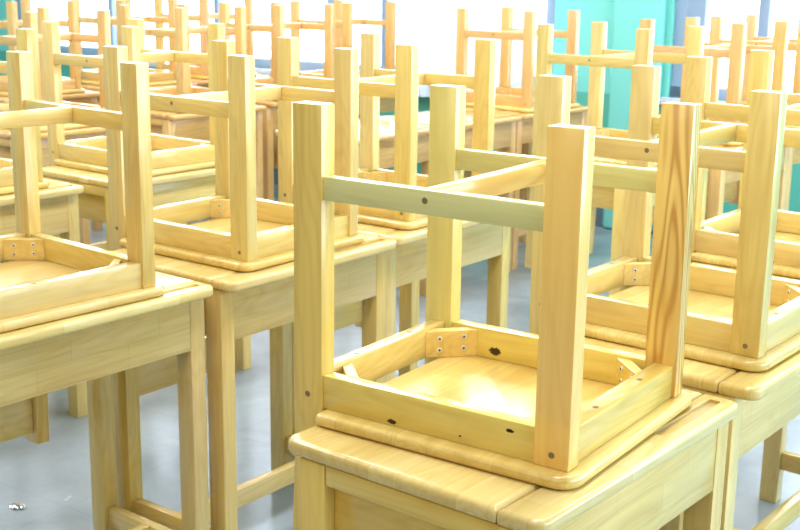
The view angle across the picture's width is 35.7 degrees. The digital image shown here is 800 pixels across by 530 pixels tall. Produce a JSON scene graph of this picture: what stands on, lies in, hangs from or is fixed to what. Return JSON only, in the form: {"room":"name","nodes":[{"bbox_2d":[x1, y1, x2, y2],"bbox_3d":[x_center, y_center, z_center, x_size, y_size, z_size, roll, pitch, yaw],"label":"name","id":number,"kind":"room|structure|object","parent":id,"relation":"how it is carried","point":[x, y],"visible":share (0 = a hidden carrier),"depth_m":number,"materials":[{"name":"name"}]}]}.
{"room":"classroom","nodes":[
{"label":"classroom","id":0,"kind":"room"},
{"bbox_2d":[0,0,675,96],"bbox_3d":[0.850,-1.901,6.234,11.700,2.020,0.160,9,16,32],"label":"wall","id":1,"kind":"structure","parent":0,"point":[590,10],"depth_m":6.24,"materials":[{"name":"teal paint"}]},
{"bbox_2d":[15,0,400,75],"bbox_3d":[-1.264,-2.022,7.534,3.310,1.650,0.141,9,16,32],"label":"window","id":2,"kind":"structure","parent":1,"relation":"in","point":[311,41],"depth_m":7.42,"materials":[{"name":"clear glass"}]},
{"bbox_2d":[0,51,799,213],"bbox_3d":[0.830,-0.588,6.548,11.700,0.680,0.164,9,16,32],"label":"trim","id":3,"kind":"structure","parent":1,"relation":"attached to","point":[581,97],"depth_m":6.28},
{"bbox_2d":[401,0,533,96],"bbox_3d":[0.347,-1.729,6.409,0.800,1.750,0.066,9,16,32],"label":"window","id":4,"kind":"structure","parent":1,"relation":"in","point":[430,25],"depth_m":6.58,"materials":[{"name":"white glass"}]},
{"bbox_2d":[534,0,555,88],"bbox_3d":[0.453,-1.740,6.461,0.900,1.650,0.140,9,16,32],"label":"window","id":5,"kind":"structure","parent":1,"relation":"in","point":[545,9],"depth_m":6.40,"materials":[{"name":"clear glass"}]},
{"bbox_2d":[659,0,799,104],"bbox_3d":[2.313,-1.434,5.297,2.390,1.650,0.140,9,16,32],"label":"window","id":6,"kind":"structure","parent":1,"relation":"in","point":[733,11],"depth_m":5.89,"materials":[{"name":"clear glass"}]},
{"bbox_2d":[0,184,799,529],"bbox_3d":[-0.688,0.472,3.704,12.000,0.100,11.500,10,16,33],"label":"floor","id":7,"kind":"structure","parent":0,"point":[52,478],"depth_m":3.35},
{"bbox_2d":[9,502,26,510],"bbox_3d":[-0.924,0.582,2.999,0.047,0.008,0.034,10,16,33],"label":"scrap","id":8,"kind":"object","parent":7,"relation":"on","point":[15,506],"visible":1,"depth_m":2.99,"materials":[{"name":"white paper"}]},
{"bbox_2d":[0,178,87,417],"bbox_3d":[-1.198,0.126,3.439,0.404,0.682,0.535,11,17,37],"label":"school desk","id":9,"kind":"object","parent":7,"relation":"on","point":[59,208],"visible":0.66,"depth_m":3.43,"materials":[{"name":"brown wood"}]},
{"bbox_2d":[0,28,49,194],"bbox_3d":[-1.247,-0.231,3.384,0.446,0.820,0.399,11,17,37],"label":"chair","id":10,"kind":"object","parent":9,"relation":"on","point":[25,37],"visible":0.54,"depth_m":3.31,"materials":[{"name":"brown wood"}]},
{"bbox_2d":[0,90,102,230],"bbox_3d":[-1.758,-0.486,5.959,0.404,0.682,0.535,12,17,38],"label":"school desk","id":11,"kind":"object","parent":7,"relation":"on","point":[87,97],"visible":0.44,"depth_m":5.92,"materials":[{"name":"beige wood"}]},
{"bbox_2d":[0,0,84,96],"bbox_3d":[-1.787,-0.841,5.901,0.446,0.820,0.399,12,17,38],"label":"chair","id":12,"kind":"object","parent":11,"relation":"on","point":[70,85],"visible":0.36,"depth_m":5.83,"materials":[{"name":"brown"}]},
{"bbox_2d":[0,127,105,243],"bbox_3d":[-1.339,-0.205,4.814,0.404,0.682,0.535,11,17,37],"label":"school desk","id":13,"kind":"object","parent":7,"relation":"on","point":[87,132],"visible":0.04,"depth_m":4.58,"materials":[{"name":"beige wood"}]},
{"bbox_2d":[0,7,110,131],"bbox_3d":[-1.368,-0.561,4.756,0.446,0.820,0.399,11,17,37],"label":"chair","id":14,"kind":"object","parent":13,"relation":"on","point":[33,20],"visible":0.17,"depth_m":4.69,"materials":[{"name":"brown"}]},
{"bbox_2d":[0,271,212,529],"bbox_3d":[-0.681,0.385,2.392,0.404,0.682,0.535,11,17,38],"label":"school desk","id":15,"kind":"object","parent":7,"relation":"on","point":[44,358],"visible":0.73,"depth_m":2.36,"materials":[{"name":"brown wood"}]},
{"bbox_2d":[0,51,164,443],"bbox_3d":[-0.725,0.035,2.309,0.446,0.820,0.399,12,18,40],"label":"chair","id":16,"kind":"object","parent":15,"relation":"on","point":[50,278],"visible":0.98,"depth_m":2.28,"materials":[{"name":"brown wood"}]},
{"bbox_2d":[81,83,196,105],"bbox_3d":[-1.380,-0.601,6.463,0.404,0.682,0.535,12,17,38],"label":"school desk","id":17,"kind":"object","parent":7,"relation":"on","point":[85,86],"visible":0.09,"depth_m":6.22,"materials":[{"name":"beige wood"}]},
{"bbox_2d":[75,0,177,85],"bbox_3d":[-1.409,-0.957,6.405,0.446,0.820,0.399,12,17,38],"label":"chair","id":18,"kind":"object","parent":17,"relation":"on","point":[157,77],"visible":0.34,"depth_m":6.33,"materials":[{"name":"brown"}]},
{"bbox_2d":[42,165,250,402],"bbox_3d":[-0.776,0.025,3.886,0.404,0.682,0.535,11,17,37],"label":"school desk","id":19,"kind":"object","parent":7,"relation":"on","point":[93,203],"visible":0.16,"depth_m":3.66,"materials":[{"name":"brown wood"}]},
{"bbox_2d":[42,19,224,249],"bbox_3d":[-0.805,-0.331,3.828,0.446,0.820,0.399,11,17,37],"label":"chair","id":20,"kind":"object","parent":19,"relation":"on","point":[170,154],"visible":0.52,"depth_m":3.74,"materials":[{"name":"brown wood"}]},
{"bbox_2d":[150,105,266,219],"bbox_3d":[-0.909,-0.355,5.465,0.404,0.682,0.535,12,17,39],"label":"school desk","id":21,"kind":"object","parent":7,"relation":"on","point":[183,125],"visible":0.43,"depth_m":5.20,"materials":[{"name":"beige wood"}]},
{"bbox_2d":[118,4,246,112],"bbox_3d":[-0.937,-0.711,5.408,0.446,0.820,0.399,12,17,39],"label":"chair","id":22,"kind":"object","parent":21,"relation":"on","point":[182,30],"visible":0.26,"depth_m":5.30,"materials":[{"name":"brown"}]},
{"bbox_2d":[191,74,268,87],"bbox_3d":[-1.055,-0.720,6.978,0.404,0.682,0.535,12,17,38],"label":"school desk","id":23,"kind":"object","parent":7,"relation":"on","point":[200,83],"visible":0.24,"depth_m":6.62,"materials":[{"name":"beige wood"}]},
{"bbox_2d":[154,0,256,79],"bbox_3d":[-1.083,-1.075,6.920,0.446,0.820,0.399,12,17,38],"label":"chair","id":24,"kind":"object","parent":23,"relation":"on","point":[198,71],"visible":0.27,"depth_m":6.82,"materials":[{"name":"brown"}]},
{"bbox_2d":[112,233,396,529],"bbox_3d":[-0.326,0.290,2.809,0.404,0.682,0.535,11,17,36],"label":"school desk","id":25,"kind":"object","parent":7,"relation":"on","point":[241,304],"visible":0.6,"depth_m":2.67,"materials":[{"name":"brown wood"}]},
{"bbox_2d":[103,40,364,395],"bbox_3d":[-0.365,-0.068,2.760,0.446,0.820,0.399,11,17,36],"label":"chair","id":26,"kind":"object","parent":25,"relation":"on","point":[248,233],"visible":0.7,"depth_m":2.68,"materials":[{"name":"brown wood"}]},
{"bbox_2d":[255,100,277,200],"bbox_3d":[-0.554,-0.474,5.984,0.404,0.682,0.535,12,18,40],"label":"school desk","id":27,"kind":"object","parent":7,"relation":"on","point":[270,116],"visible":0.11,"depth_m":5.67,"materials":[{"name":"beige wood"}]},
{"bbox_2d":[219,2,334,167],"bbox_3d":[-0.582,-0.830,5.927,0.446,0.820,0.399,12,18,40],"label":"chair","id":28,"kind":"object","parent":27,"relation":"on","point":[277,26],"visible":0.23,"depth_m":5.85,"materials":[{"name":"brown"}]},
{"bbox_2d":[275,119,428,296],"bbox_3d":[-0.157,-0.190,4.821,0.404,0.682,0.535,12,17,38],"label":"school desk","id":29,"kind":"object","parent":7,"relation":"on","point":[386,128],"visible":0.17,"depth_m":4.74,"materials":[{"name":"beige wood"}]},
{"bbox_2d":[359,95,394,118],"bbox_3d":[-0.268,-0.600,6.529,0.404,0.682,0.535,12,18,39],"label":"school desk","id":30,"kind":"object","parent":7,"relation":"on","point":[386,104],"visible":0.02,"depth_m":6.45,"materials":[{"name":"beige wood"}]},
{"bbox_2d":[290,0,395,77],"bbox_3d":[-0.296,-0.956,6.471,0.446,0.820,0.399,12,18,39],"label":"chair","id":31,"kind":"object","parent":30,"relation":"on","point":[344,20],"visible":0.23,"depth_m":6.39,"materials":[{"name":"brown"}]},
{"bbox_2d":[292,221,509,460],"bbox_3d":[-0.004,0.192,3.237,0.404,0.682,0.535,11,17,36],"label":"school desk","id":32,"kind":"object","parent":7,"relation":"on","point":[407,263],"visible":0.14,"depth_m":3.15,"materials":[{"name":"brown wood"}]},
{"bbox_2d":[277,33,496,330],"bbox_3d":[-0.035,-0.164,3.181,0.446,0.820,0.399,11,17,36],"label":"chair","id":33,"kind":"object","parent":32,"relation":"on","point":[401,83],"visible":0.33,"depth_m":3.10,"materials":[{"name":"brown wood"}]},
{"bbox_2d":[379,110,521,271],"bbox_3d":[0.192,-0.284,5.236,0.404,0.682,0.535,12,17,38],"label":"school desk","id":34,"kind":"object","parent":7,"relation":"on","point":[504,124],"visible":0.22,"depth_m":5.19,"materials":[{"name":"beige wood"}]},
{"bbox_2d":[274,168,735,233],"bbox_3d":[0.778,-0.289,6.543,11.700,0.100,0.015,9,16,32],"label":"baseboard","id":35,"kind":"structure","parent":7,"relation":"on","point":[599,211],"depth_m":6.39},
{"bbox_2d":[288,388,737,529],"bbox_3d":[0.165,0.542,1.786,0.404,0.682,0.535,11,17,37],"label":"school desk","id":36,"kind":"object","parent":7,"relation":"on","point":[348,481],"visible":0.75,"depth_m":1.57,"materials":[{"name":"brown wood"}]},
{"bbox_2d":[293,84,701,529],"bbox_3d":[0.130,0.185,1.733,0.446,0.820,0.399,10,16,33],"label":"chair","id":37,"kind":"object","parent":36,"relation":"on","point":[550,408],"visible":0.98,"depth_m":1.65,"materials":[{"name":"brown wood"}]},
{"bbox_2d":[464,105,587,269],"bbox_3d":[0.549,-0.380,5.657,0.404,0.682,0.535,13,18,40],"label":"school desk","id":38,"kind":"object","parent":7,"relation":"on","point":[578,115],"visible":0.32,"depth_m":5.43,"materials":[{"name":"beige wood"}]},
{"bbox_2d":[455,7,579,177],"bbox_3d":[0.522,-0.736,5.601,0.446,0.820,0.399,13,18,40],"label":"chair","id":39,"kind":"object","parent":38,"relation":"on","point":[507,98],"visible":0.61,"depth_m":5.51,"materials":[{"name":"brown"}]},
{"bbox_2d":[592,166,707,295],"bbox_3d":[0.745,-0.027,4.197,0.404,0.682,0.535,12,18,40],"label":"school desk","id":40,"kind":"object","parent":7,"relation":"on","point":[602,197],"visible":0.02,"depth_m":3.90,"materials":[{"name":"brown wood"}]},
{"bbox_2d":[525,21,704,268],"bbox_3d":[0.717,-0.383,4.141,0.446,0.820,0.399,12,18,40],"label":"chair","id":41,"kind":"object","parent":40,"relation":"on","point":[600,57],"visible":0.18,"depth_m":4.08,"materials":[{"name":"brown wood"}]},
{"bbox_2d":[585,336,799,529],"bbox_3d":[0.531,0.438,2.240,0.404,0.682,0.535,11,17,37],"label":"school desk","id":42,"kind":"object","parent":7,"relation":"on","point":[768,400],"visible":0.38,"depth_m":1.92,"materials":[{"name":"brown wood"}]},
{"bbox_2d":[529,65,799,371],"bbox_3d":[0.502,0.083,2.182,0.446,0.820,0.399,11,17,37],"label":"chair","id":43,"kind":"object","parent":42,"relation":"on","point":[745,318],"visible":0.52,"depth_m":2.04,"materials":[{"name":"brown wood"}]},
{"bbox_2d":[691,261,799,529],"bbox_3d":[0.896,0.321,2.753,0.404,0.682,0.535,11,17,37],"label":"school desk","id":44,"kind":"object","parent":7,"relation":"on","point":[776,460],"visible":0.16,"depth_m":3.05,"materials":[{"name":"brown wood"}]},
{"bbox_2d":[683,49,799,278],"bbox_3d":[0.867,-0.035,2.695,0.446,0.820,0.399,11,17,37],"label":"chair","id":45,"kind":"object","parent":44,"relation":"on","point":[715,241],"visible":0.44,"depth_m":2.62,"materials":[{"name":"brown wood"}]},
{"bbox_2d":[705,145,789,219],"bbox_3d":[1.186,-0.149,4.734,0.404,0.682,0.535,13,18,41],"label":"school desk","id":46,"kind":"object","parent":7,"relation":"on","point":[717,179],"visible":0.07,"depth_m":4.42,"materials":[{"name":"beige wood"}]},
{"bbox_2d":[640,17,789,225],"bbox_3d":[1.159,-0.505,4.677,0.446,0.820,0.399,13,18,41],"label":"chair","id":47,"kind":"object","parent":46,"relation":"on","point":[735,51],"visible":0.16,"depth_m":4.56,"materials":[{"name":"brown wood"}]},
{"bbox_2d":[785,147,799,210],"bbox_3d":[1.559,-0.254,5.195,0.404,0.682,0.535,12,17,39],"label":"school desk","id":48,"kind":"object","parent":7,"relation":"on","point":[794,155],"visible":0.02,"depth_m":4.88,"materials":[{"name":"beige wood"}]},
{"bbox_2d":[709,14,799,203],"bbox_3d":[1.531,-0.610,5.138,0.446,0.820,0.399,12,17,39],"label":"chair","id":49,"kind":"object","parent":48,"relation":"on","point":[731,194],"visible":0.14,"depth_m":5.08,"materials":[{"name":"brown"}]},
{"bbox_2d":[603,0,666,231],"bbox_3d":[1.171,-1.486,5.981,0.260,2.700,0.059,9,16,32],"label":"pillar","id":50,"kind":"structure","parent":0,"point":[628,14],"depth_m":6.08,"materials":[{"name":"teal paint"}]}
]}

